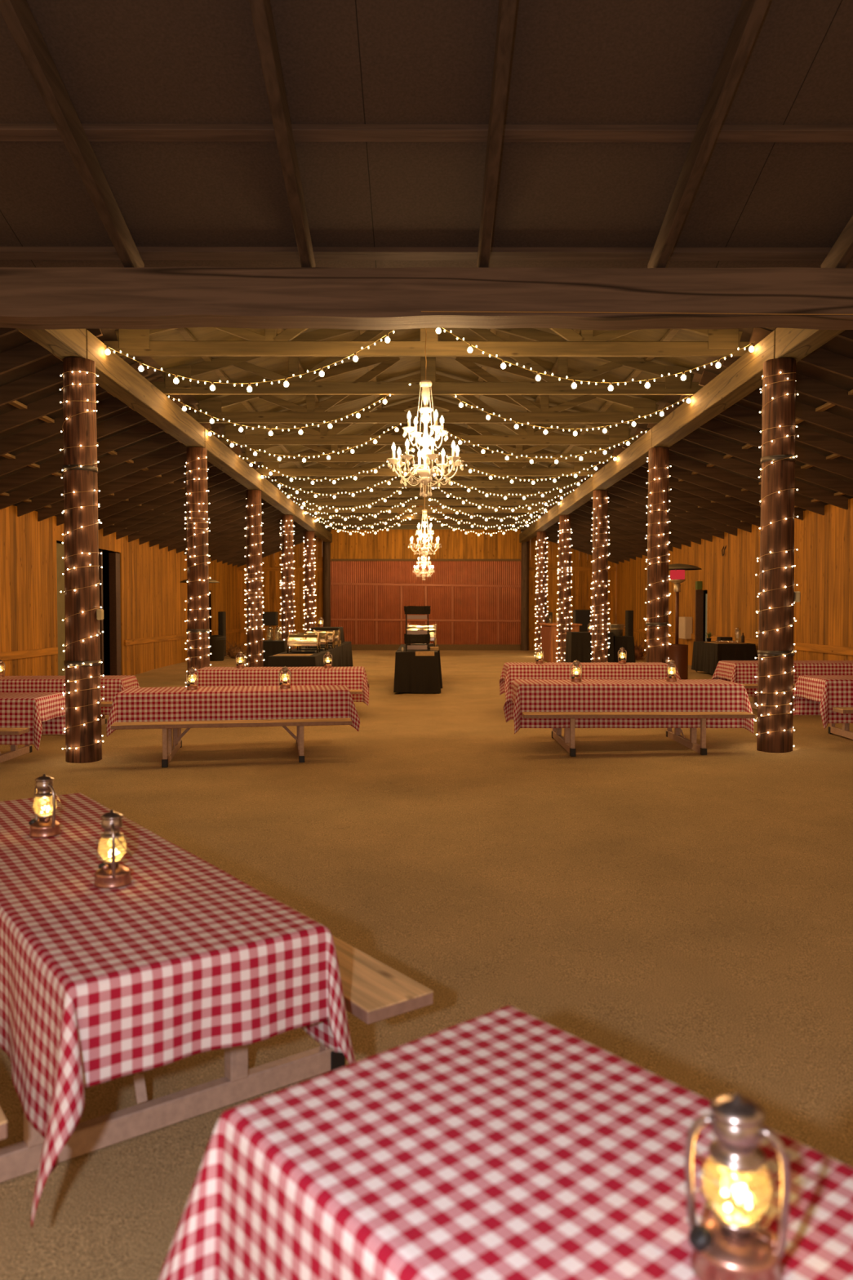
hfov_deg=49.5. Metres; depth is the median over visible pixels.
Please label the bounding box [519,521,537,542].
timber beam
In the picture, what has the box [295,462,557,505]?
roof truss
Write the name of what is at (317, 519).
string lights
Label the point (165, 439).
rafter
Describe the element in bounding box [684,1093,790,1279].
hurricane lantern
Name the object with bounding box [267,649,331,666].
draped table
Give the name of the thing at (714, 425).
rafter
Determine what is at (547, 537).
fairy lights
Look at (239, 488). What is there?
rafter
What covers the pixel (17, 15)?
rafter
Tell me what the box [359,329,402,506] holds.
roof purlin
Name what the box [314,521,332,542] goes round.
timber beam
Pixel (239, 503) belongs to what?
rafter
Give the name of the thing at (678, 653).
patio heater
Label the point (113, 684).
tablecloth
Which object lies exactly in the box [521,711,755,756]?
picnic table
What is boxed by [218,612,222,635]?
grille
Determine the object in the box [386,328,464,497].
crystal chandelier
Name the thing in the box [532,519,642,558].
rafter
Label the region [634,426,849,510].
rafter
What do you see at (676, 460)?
rafter
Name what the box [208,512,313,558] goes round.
rafter
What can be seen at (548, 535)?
rafter
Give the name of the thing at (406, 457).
candle
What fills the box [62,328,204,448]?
timber beam
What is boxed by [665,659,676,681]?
hurricane lantern
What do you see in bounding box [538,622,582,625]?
countertop
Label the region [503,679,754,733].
tablecloth
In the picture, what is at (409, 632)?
tray
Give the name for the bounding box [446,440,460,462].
candle
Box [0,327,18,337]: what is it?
rafter
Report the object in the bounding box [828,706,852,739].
picnic table
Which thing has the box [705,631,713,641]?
potted plant
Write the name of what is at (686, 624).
wall box
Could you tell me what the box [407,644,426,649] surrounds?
tray
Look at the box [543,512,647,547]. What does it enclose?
rafter
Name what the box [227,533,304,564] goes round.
rafter
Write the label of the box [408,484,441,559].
crystal chandelier
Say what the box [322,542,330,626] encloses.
wall post
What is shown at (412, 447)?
string lights
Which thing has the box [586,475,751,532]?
rafter
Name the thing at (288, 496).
string lights
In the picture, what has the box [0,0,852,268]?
ceiling
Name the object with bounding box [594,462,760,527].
rafter
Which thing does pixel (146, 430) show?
rafter
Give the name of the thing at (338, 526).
roof truss
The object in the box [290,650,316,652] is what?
shelf
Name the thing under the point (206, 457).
fairy lights
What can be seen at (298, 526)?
rafter
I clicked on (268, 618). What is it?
grille
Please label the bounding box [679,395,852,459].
rafter
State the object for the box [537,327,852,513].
ceiling
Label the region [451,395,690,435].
string lights
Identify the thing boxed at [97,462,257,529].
rafter
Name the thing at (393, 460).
candle
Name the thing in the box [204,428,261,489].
timber beam
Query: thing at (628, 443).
string lights
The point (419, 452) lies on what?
candle
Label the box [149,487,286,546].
rafter
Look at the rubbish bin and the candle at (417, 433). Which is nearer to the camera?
the candle at (417, 433)
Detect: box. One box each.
[430,646,439,650]
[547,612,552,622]
[679,617,693,639]
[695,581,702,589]
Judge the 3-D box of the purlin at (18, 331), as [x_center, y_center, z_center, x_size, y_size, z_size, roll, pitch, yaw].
[-4.162,-3.540,20.836,0.090,0.040,27.500,0,2,0]
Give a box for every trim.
[0,647,57,660]
[124,633,186,645]
[213,628,239,635]
[239,566,322,570]
[240,628,304,632]
[331,559,520,560]
[528,566,616,570]
[528,628,610,632]
[623,627,695,639]
[707,635,852,655]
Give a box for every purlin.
[0,123,852,142]
[0,246,852,261]
[0,453,174,518]
[0,492,126,528]
[8,400,213,503]
[17,330,181,443]
[177,328,328,497]
[276,328,346,464]
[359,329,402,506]
[448,328,496,506]
[506,328,581,462]
[525,328,679,497]
[635,389,852,502]
[685,453,840,511]
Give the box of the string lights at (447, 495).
[431,487,575,511]
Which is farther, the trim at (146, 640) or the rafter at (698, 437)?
the trim at (146, 640)
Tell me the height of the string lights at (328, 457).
0.729 m
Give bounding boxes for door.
[56,540,120,675]
[330,560,520,644]
[695,590,707,641]
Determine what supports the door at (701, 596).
in the wall at (824, 557)
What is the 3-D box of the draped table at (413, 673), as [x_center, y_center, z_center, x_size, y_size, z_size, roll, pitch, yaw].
[-0.174,0.578,16.983,0.875,0.745,0.932,0,2,0]
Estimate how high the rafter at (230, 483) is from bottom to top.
1.538 m
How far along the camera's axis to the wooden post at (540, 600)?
29.61 m
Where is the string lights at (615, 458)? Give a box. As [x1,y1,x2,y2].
[430,446,617,484]
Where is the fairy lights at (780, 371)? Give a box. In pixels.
[753,371,799,746]
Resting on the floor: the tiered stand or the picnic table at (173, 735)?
the picnic table at (173, 735)
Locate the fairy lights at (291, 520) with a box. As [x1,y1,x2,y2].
[280,520,295,639]
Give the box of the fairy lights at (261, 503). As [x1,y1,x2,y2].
[244,502,264,665]
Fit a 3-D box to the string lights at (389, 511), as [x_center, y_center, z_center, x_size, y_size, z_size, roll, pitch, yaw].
[-1.827,-3.477,24.066,3.314,0.729,0.054,0,2,0]
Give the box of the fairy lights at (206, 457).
[184,457,211,687]
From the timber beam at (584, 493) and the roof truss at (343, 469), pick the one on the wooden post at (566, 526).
the timber beam at (584, 493)
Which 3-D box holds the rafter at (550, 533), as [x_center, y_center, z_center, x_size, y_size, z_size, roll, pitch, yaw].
[5.383,-3.450,32.533,3.780,1.420,0.050,0,2,0]
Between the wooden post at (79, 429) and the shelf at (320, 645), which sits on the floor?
the wooden post at (79, 429)
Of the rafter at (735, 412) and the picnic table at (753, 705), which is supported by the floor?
the picnic table at (753, 705)
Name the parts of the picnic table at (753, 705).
rail, table leg, bench seat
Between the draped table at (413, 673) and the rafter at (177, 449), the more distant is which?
the draped table at (413, 673)
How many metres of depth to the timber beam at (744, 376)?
11.35 m
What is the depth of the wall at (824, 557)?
20.32 m
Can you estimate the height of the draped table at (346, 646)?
0.745 m
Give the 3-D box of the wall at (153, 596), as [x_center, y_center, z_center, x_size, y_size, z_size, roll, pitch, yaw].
[-7.088,-0.721,19.691,0.160,3.430,30.450,0,2,0]
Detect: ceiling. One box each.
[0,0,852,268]
[0,328,306,511]
[149,327,741,519]
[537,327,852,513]
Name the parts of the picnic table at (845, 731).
rail, bench seat, table leg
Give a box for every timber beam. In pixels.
[16,328,86,359]
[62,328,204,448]
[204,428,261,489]
[259,477,294,515]
[293,502,316,531]
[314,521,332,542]
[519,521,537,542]
[535,503,559,531]
[558,475,593,515]
[592,428,652,490]
[652,329,799,448]
[775,328,845,359]
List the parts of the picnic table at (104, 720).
rail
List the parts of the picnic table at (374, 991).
bench seat, table leg, rail, table leg, bench leg, bench seat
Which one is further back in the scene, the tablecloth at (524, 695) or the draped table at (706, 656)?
the draped table at (706, 656)
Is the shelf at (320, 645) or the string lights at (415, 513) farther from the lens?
the string lights at (415, 513)
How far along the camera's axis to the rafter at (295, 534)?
31.88 m
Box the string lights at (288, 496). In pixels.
[278,479,415,511]
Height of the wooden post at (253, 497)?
4.110 m
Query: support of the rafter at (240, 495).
on the timber beam at (270, 493)
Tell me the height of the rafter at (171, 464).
1.538 m
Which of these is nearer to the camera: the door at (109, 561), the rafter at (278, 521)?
the door at (109, 561)
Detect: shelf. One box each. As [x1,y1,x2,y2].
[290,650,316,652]
[300,648,324,650]
[309,646,331,648]
[318,644,337,646]
[412,643,433,645]
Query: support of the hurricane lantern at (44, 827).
on the tablecloth at (187, 957)
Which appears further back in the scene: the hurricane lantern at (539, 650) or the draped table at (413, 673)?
the draped table at (413, 673)
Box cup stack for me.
[555,613,558,623]
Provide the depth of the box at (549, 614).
27.11 m
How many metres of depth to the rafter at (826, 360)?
10.19 m
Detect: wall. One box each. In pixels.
[0,505,239,675]
[238,505,617,650]
[616,497,852,665]
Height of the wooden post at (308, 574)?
4.060 m
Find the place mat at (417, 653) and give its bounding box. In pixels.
[415,651,434,655]
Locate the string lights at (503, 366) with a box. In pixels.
[435,328,755,391]
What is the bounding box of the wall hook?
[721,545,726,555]
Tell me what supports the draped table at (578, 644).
on the floor
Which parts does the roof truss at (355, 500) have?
gusset plate, gusset plate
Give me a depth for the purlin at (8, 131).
5.80 m
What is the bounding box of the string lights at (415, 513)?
[314,512,416,535]
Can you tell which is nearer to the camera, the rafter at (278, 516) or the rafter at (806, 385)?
the rafter at (806, 385)
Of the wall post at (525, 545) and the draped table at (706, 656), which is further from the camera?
the wall post at (525, 545)
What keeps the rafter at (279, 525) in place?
on the timber beam at (306, 521)
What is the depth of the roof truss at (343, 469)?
19.61 m
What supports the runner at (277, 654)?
on the draped table at (316, 660)
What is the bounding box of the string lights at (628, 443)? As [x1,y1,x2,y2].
[431,422,648,463]
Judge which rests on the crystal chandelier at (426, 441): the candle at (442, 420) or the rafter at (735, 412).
the candle at (442, 420)
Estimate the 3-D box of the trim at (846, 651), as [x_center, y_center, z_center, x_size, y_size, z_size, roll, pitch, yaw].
[7.188,0.244,14.036,0.035,0.140,19.000,0,2,0]
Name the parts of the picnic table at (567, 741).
table leg, rail, table leg, bench leg, bench seat, table leg, rail, table leg, bench leg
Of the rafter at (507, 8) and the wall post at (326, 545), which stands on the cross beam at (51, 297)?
the rafter at (507, 8)
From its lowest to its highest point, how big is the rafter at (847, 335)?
1.420 m
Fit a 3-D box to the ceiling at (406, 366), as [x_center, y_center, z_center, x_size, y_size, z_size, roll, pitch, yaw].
[0.013,-4.338,20.823,6.990,1.010,27.900,0,2,0]
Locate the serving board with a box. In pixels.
[704,641,746,644]
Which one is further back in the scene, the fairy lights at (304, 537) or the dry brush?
the fairy lights at (304, 537)
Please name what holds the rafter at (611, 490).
on the timber beam at (584, 493)
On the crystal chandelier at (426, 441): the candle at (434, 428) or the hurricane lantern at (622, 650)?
the candle at (434, 428)
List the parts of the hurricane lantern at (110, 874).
wick knob, fuel tank, burner, handle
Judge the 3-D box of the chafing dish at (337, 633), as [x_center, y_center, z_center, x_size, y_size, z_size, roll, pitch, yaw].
[-2.077,-0.043,19.191,0.546,0.353,0.389,0,2,0]
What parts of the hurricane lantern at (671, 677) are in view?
fuel tank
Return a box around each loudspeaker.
[217,611,226,656]
[262,611,278,639]
[573,609,590,631]
[625,610,633,636]
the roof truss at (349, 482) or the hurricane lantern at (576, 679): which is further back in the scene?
the roof truss at (349, 482)
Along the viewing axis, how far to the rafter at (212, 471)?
18.34 m
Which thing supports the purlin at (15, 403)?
on the rafter at (277, 530)
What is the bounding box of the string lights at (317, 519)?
[304,505,415,529]
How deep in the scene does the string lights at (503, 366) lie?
9.94 m
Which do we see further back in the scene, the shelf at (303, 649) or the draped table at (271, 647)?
the draped table at (271, 647)
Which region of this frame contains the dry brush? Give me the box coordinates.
[224,640,246,658]
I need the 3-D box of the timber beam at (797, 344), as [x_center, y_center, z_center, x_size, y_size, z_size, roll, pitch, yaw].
[3.675,-2.961,8.160,0.260,0.320,2.478,0,2,0]
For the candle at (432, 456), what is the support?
on the crystal chandelier at (426, 441)
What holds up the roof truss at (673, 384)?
on the timber beam at (116, 376)
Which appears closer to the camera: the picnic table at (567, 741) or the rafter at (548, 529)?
the picnic table at (567, 741)
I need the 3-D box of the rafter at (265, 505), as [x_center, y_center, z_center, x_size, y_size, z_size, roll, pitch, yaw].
[-5.327,-3.128,24.287,3.638,1.538,0.050,0,2,0]
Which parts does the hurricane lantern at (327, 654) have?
fuel tank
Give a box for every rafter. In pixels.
[0,0,144,267]
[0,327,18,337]
[0,328,102,374]
[0,356,127,406]
[0,360,149,432]
[0,377,164,456]
[0,395,183,475]
[0,405,196,493]
[0,422,211,509]
[14,427,222,516]
[35,444,233,521]
[54,444,242,525]
[97,462,249,519]
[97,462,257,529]
[102,466,262,536]
[115,475,271,539]
[128,477,275,542]
[138,487,283,544]
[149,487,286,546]
[159,497,293,549]
[168,497,297,551]
[176,505,301,553]
[183,506,305,555]
[208,506,306,550]
[208,512,311,555]
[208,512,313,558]
[210,520,317,561]
[216,526,305,562]
[222,524,324,564]
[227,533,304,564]
[232,536,304,566]
[236,529,331,567]
[248,0,315,266]
[476,0,516,267]
[520,529,618,564]
[525,524,630,561]
[530,519,635,559]
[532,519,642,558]
[537,519,647,556]
[539,512,647,551]
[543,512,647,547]
[546,505,672,551]
[546,533,624,563]
[551,505,681,549]
[555,497,691,546]
[562,497,701,544]
[566,487,712,542]
[573,487,724,538]
[579,475,737,536]
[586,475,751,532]
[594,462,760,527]
[602,462,760,517]
[612,446,804,519]
[622,444,826,515]
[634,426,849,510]
[647,0,770,267]
[647,423,852,496]
[662,402,852,479]
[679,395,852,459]
[698,370,852,437]
[721,356,852,410]
[748,328,852,379]
[821,215,852,268]
[836,329,852,342]
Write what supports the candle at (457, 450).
on the crystal chandelier at (426, 441)
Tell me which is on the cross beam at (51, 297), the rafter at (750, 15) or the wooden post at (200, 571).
the rafter at (750, 15)
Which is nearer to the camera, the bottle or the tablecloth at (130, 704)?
the tablecloth at (130, 704)
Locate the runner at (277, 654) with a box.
[274,653,313,655]
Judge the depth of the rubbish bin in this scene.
27.19 m
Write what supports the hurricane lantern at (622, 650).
on the tablecloth at (511, 671)
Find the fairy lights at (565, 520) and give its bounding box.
[556,520,572,661]
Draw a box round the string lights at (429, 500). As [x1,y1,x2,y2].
[428,497,559,521]
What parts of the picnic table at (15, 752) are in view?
table leg, bench seat, rail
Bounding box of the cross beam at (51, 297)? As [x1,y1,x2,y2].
[0,266,852,330]
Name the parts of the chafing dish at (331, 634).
roll lid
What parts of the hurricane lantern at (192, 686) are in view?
fuel tank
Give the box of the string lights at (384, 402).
[167,378,412,435]
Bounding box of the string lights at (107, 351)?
[104,329,394,391]
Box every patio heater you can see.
[180,578,219,582]
[668,563,702,679]
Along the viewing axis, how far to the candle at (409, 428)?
9.02 m
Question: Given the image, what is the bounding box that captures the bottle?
[741,632,744,642]
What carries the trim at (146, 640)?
attached to the wall at (153, 596)
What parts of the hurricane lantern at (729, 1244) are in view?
led bulb, led bulb, led bulb, fuel tank, burner, led bulb, handle, led bulb, led bulb, led bulb, led bulb, wick knob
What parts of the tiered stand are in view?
ruffled trim, ruffled trim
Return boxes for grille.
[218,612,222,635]
[262,613,275,624]
[628,611,632,636]
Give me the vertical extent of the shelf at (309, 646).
0.025 m
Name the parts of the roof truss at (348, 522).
gusset plate, gusset plate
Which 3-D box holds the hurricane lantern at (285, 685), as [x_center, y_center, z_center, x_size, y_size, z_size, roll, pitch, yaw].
[-1.499,0.394,9.814,0.131,0.236,0.116,0,2,11]
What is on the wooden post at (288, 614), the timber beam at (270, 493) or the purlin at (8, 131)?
the timber beam at (270, 493)
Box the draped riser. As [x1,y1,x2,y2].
[310,626,344,643]
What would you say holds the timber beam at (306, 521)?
on the wooden post at (308, 574)
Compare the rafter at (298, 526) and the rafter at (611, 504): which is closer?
the rafter at (611, 504)
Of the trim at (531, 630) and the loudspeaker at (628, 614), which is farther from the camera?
the trim at (531, 630)
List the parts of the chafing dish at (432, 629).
roll lid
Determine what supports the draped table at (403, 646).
on the floor
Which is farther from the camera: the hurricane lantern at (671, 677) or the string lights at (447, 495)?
the string lights at (447, 495)
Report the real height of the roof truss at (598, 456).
1.236 m
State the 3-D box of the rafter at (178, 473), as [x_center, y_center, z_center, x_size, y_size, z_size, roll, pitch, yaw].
[-5.307,-2.913,17.515,3.638,1.538,0.050,0,2,0]
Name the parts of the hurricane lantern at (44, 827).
burner, fuel tank, handle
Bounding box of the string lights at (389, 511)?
[293,497,417,519]
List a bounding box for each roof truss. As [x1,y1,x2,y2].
[151,328,702,395]
[187,356,666,423]
[219,373,637,444]
[240,397,614,462]
[255,422,596,475]
[269,444,581,487]
[281,448,568,497]
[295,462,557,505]
[302,475,548,512]
[311,487,539,519]
[316,487,533,524]
[322,497,527,529]
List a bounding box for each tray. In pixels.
[407,614,426,618]
[407,630,426,634]
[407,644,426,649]
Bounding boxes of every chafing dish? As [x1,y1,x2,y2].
[287,632,320,653]
[297,631,328,650]
[305,630,334,648]
[312,629,340,646]
[406,624,435,648]
[407,623,435,646]
[408,623,436,646]
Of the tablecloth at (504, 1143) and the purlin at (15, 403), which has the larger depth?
the purlin at (15, 403)
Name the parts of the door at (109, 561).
panel, frame, frame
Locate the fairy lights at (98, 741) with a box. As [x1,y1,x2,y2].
[59,370,104,749]
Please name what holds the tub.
on the draped table at (627, 642)
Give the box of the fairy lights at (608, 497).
[590,497,609,659]
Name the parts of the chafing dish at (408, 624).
roll lid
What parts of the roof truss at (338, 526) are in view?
gusset plate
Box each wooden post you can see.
[62,356,103,763]
[186,446,209,684]
[246,489,262,666]
[281,515,294,650]
[304,531,315,632]
[536,531,546,657]
[557,515,571,662]
[591,489,608,662]
[645,447,669,663]
[756,357,800,752]
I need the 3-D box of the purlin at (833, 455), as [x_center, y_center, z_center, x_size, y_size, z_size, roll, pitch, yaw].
[6.038,-2.959,20.885,0.090,0.040,27.500,0,2,0]
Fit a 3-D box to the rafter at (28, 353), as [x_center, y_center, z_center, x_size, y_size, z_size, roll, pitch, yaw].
[-5.285,-2.671,9.896,3.638,1.538,0.050,0,2,0]
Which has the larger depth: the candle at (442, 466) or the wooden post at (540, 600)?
the wooden post at (540, 600)
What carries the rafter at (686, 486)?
on the timber beam at (637, 454)
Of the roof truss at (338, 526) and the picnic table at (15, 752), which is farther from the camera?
the roof truss at (338, 526)
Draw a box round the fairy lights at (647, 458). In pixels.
[644,457,671,662]
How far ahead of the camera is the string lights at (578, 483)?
19.40 m
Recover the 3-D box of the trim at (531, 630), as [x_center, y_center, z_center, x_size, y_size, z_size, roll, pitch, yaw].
[5.472,-0.354,34.753,3.250,0.150,0.035,0,2,0]
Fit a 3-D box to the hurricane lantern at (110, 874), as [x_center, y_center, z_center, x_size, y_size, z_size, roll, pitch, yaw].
[-0.993,0.654,2.925,0.116,0.236,0.131,-1,2,-22]
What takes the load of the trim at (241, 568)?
attached to the wall at (390, 544)
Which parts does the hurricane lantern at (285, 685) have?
fuel tank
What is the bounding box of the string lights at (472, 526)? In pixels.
[428,505,547,528]
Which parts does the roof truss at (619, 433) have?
gusset plate, web post, king post, web post, gusset plate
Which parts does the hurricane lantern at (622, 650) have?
fuel tank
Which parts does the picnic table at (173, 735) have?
bench leg, table leg, rail, table leg, bench leg, bench seat, table leg, bench leg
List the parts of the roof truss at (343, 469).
gusset plate, web post, web post, gusset plate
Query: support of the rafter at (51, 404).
on the timber beam at (116, 376)
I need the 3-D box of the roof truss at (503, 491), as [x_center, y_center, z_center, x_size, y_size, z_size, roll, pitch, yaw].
[-0.009,-4.221,23.318,7.300,1.236,0.080,0,2,0]
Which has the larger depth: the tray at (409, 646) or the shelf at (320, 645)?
the shelf at (320, 645)
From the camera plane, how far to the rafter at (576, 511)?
26.00 m
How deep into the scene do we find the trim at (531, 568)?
34.66 m
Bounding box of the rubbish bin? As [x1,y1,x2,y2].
[209,635,226,661]
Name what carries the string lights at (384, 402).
hanging from the roof truss at (673, 384)
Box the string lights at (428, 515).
[427,515,537,535]
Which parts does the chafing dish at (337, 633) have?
roll lid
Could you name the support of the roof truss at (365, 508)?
on the timber beam at (306, 521)
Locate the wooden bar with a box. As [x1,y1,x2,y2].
[538,622,582,662]
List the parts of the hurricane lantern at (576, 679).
fuel tank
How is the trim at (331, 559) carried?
attached to the wall at (390, 544)
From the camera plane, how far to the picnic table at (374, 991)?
2.79 m
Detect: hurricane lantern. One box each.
[0,659,4,677]
[28,773,62,838]
[93,809,132,888]
[186,666,198,689]
[235,651,244,668]
[279,666,291,688]
[317,617,323,626]
[323,651,332,667]
[534,647,543,663]
[570,659,582,682]
[587,622,591,632]
[617,647,626,663]
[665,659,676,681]
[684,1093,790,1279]
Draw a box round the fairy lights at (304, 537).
[302,537,315,630]
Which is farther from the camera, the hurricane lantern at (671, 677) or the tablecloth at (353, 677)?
the tablecloth at (353, 677)
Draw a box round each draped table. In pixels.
[245,640,288,666]
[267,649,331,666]
[293,644,343,666]
[328,641,353,666]
[393,650,440,693]
[397,644,442,688]
[564,631,614,662]
[613,635,635,662]
[691,641,756,674]
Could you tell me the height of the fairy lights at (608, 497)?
3.795 m
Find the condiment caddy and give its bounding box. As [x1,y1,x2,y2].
[716,636,733,640]
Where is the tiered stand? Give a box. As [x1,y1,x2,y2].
[404,605,431,651]
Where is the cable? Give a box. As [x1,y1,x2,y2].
[421,311,852,315]
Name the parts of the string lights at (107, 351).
globe bulb, globe bulb, globe bulb, globe bulb, globe bulb, globe bulb, globe bulb, globe bulb, globe bulb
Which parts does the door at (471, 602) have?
cross rail, cross rail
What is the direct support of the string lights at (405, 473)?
attached to the timber beam at (219, 454)
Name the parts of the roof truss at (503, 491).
gusset plate, gusset plate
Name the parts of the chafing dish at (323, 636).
roll lid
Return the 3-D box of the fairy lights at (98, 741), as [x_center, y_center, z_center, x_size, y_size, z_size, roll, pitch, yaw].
[-3.529,-0.759,9.459,0.416,3.896,0.414,1,2,20]
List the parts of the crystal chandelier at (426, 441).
arm, arm, arm, arm, chain, arm, arm, arm, arm, arm, arm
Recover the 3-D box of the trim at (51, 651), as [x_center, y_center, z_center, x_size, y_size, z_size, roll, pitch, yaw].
[-6.963,0.406,10.988,0.035,0.130,12.980,0,2,0]
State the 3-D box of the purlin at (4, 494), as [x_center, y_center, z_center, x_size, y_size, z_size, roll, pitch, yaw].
[-6.812,-2.534,20.860,0.090,0.040,27.500,0,2,0]
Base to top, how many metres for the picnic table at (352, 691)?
0.694 m
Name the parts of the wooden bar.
panel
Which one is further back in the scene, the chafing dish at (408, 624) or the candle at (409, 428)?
the chafing dish at (408, 624)
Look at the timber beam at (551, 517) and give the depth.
26.91 m
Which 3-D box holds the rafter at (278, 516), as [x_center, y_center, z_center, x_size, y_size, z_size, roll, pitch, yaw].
[-5.335,-3.209,26.827,3.638,1.538,0.050,0,2,0]
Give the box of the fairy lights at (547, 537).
[534,537,547,656]
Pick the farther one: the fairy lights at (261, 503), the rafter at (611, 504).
the rafter at (611, 504)
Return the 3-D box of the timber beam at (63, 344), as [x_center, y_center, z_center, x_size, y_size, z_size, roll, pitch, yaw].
[-3.574,-2.960,8.139,0.260,0.320,2.478,0,2,0]
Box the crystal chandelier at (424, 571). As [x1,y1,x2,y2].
[413,554,435,580]
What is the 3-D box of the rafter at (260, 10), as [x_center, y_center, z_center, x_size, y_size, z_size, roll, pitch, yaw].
[-0.866,-4.114,1.968,0.075,3.198,10.052,0,2,0]
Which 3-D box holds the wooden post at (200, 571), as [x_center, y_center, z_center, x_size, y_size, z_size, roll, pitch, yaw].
[-3.593,-0.936,14.527,0.358,4.111,0.359,0,2,0]
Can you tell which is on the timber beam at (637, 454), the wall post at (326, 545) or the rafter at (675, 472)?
the rafter at (675, 472)
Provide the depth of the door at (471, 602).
34.71 m
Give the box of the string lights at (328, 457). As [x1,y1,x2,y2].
[207,422,401,462]
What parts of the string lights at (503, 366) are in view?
globe bulb, globe bulb, globe bulb, globe bulb, globe bulb, globe bulb, globe bulb, globe bulb, globe bulb, globe bulb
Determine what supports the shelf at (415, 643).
attached to the chafing dish at (409, 624)
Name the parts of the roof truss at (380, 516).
gusset plate, gusset plate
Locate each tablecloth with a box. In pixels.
[0,675,139,715]
[0,692,65,751]
[0,792,355,1227]
[106,684,359,736]
[157,1005,852,1279]
[191,666,368,705]
[499,662,680,701]
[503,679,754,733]
[711,660,852,696]
[793,675,852,728]
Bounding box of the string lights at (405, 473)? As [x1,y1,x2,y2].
[261,463,416,498]
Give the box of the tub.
[608,624,625,635]
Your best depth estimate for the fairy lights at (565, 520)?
24.55 m
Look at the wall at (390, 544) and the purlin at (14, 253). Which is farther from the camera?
the wall at (390, 544)
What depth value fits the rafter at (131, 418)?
13.26 m
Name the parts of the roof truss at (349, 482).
gusset plate, web post, web post, gusset plate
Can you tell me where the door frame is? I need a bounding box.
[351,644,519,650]
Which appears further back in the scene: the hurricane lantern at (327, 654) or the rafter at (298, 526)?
the rafter at (298, 526)
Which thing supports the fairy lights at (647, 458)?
attached to the wooden post at (659, 457)
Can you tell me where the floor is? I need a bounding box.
[0,649,852,1279]
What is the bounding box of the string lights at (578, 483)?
[429,468,593,499]
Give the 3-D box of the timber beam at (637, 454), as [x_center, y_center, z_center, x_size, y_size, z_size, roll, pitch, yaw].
[3.649,-3.242,17.012,0.260,0.320,5.046,0,2,0]
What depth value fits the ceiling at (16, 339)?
12.24 m
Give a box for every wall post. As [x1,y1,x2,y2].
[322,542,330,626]
[520,542,528,650]
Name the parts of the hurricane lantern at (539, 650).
fuel tank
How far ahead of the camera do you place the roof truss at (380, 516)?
28.86 m
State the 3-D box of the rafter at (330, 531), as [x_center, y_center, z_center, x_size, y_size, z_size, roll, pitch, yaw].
[-5.357,-3.451,34.446,3.638,1.538,0.050,0,2,0]
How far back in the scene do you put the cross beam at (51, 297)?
6.73 m
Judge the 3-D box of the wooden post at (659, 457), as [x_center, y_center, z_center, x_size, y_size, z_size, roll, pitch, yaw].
[3.637,-0.989,14.547,0.358,4.007,0.358,0,2,0]
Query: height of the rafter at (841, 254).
3.198 m
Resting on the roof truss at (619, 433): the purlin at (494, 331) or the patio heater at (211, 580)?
the purlin at (494, 331)
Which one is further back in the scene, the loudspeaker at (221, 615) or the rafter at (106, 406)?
the loudspeaker at (221, 615)
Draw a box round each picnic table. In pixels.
[0,727,31,762]
[0,935,433,1182]
[101,702,112,725]
[110,718,351,767]
[349,689,362,694]
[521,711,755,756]
[742,684,795,709]
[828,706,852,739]
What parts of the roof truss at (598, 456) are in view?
gusset plate, web post, web post, gusset plate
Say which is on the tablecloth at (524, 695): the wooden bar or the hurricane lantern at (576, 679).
the hurricane lantern at (576, 679)
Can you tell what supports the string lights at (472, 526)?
hanging from the timber beam at (551, 517)
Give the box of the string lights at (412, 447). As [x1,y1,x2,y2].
[237,445,414,484]
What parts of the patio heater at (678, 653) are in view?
burner dish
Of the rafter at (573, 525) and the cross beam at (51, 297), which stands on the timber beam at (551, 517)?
the rafter at (573, 525)
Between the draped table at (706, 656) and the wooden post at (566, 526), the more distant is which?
the wooden post at (566, 526)
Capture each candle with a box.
[386,442,400,464]
[394,447,405,467]
[400,439,414,460]
[402,411,416,432]
[409,416,422,437]
[413,449,423,469]
[425,438,439,459]
[428,409,443,431]
[436,415,448,436]
[436,448,449,469]
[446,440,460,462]
[450,444,464,466]
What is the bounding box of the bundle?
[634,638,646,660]
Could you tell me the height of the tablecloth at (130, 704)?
0.422 m
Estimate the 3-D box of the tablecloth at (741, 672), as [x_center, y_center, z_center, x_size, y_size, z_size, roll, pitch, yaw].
[5.382,0.556,12.987,2.534,0.504,0.996,0,2,0]
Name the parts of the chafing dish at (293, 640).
roll lid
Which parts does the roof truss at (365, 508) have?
gusset plate, gusset plate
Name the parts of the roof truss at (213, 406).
gusset plate, web post, king post, web post, gusset plate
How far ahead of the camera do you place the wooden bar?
26.04 m
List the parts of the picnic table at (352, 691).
bench seat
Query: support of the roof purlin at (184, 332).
on the roof truss at (349, 482)
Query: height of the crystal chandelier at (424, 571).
3.097 m
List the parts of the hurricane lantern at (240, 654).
fuel tank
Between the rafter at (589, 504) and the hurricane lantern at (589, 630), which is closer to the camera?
the hurricane lantern at (589, 630)
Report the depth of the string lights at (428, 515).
28.85 m
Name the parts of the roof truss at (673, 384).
gusset plate, web post, king post, web post, gusset plate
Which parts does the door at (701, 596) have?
pane, frame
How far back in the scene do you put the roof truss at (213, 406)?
14.07 m

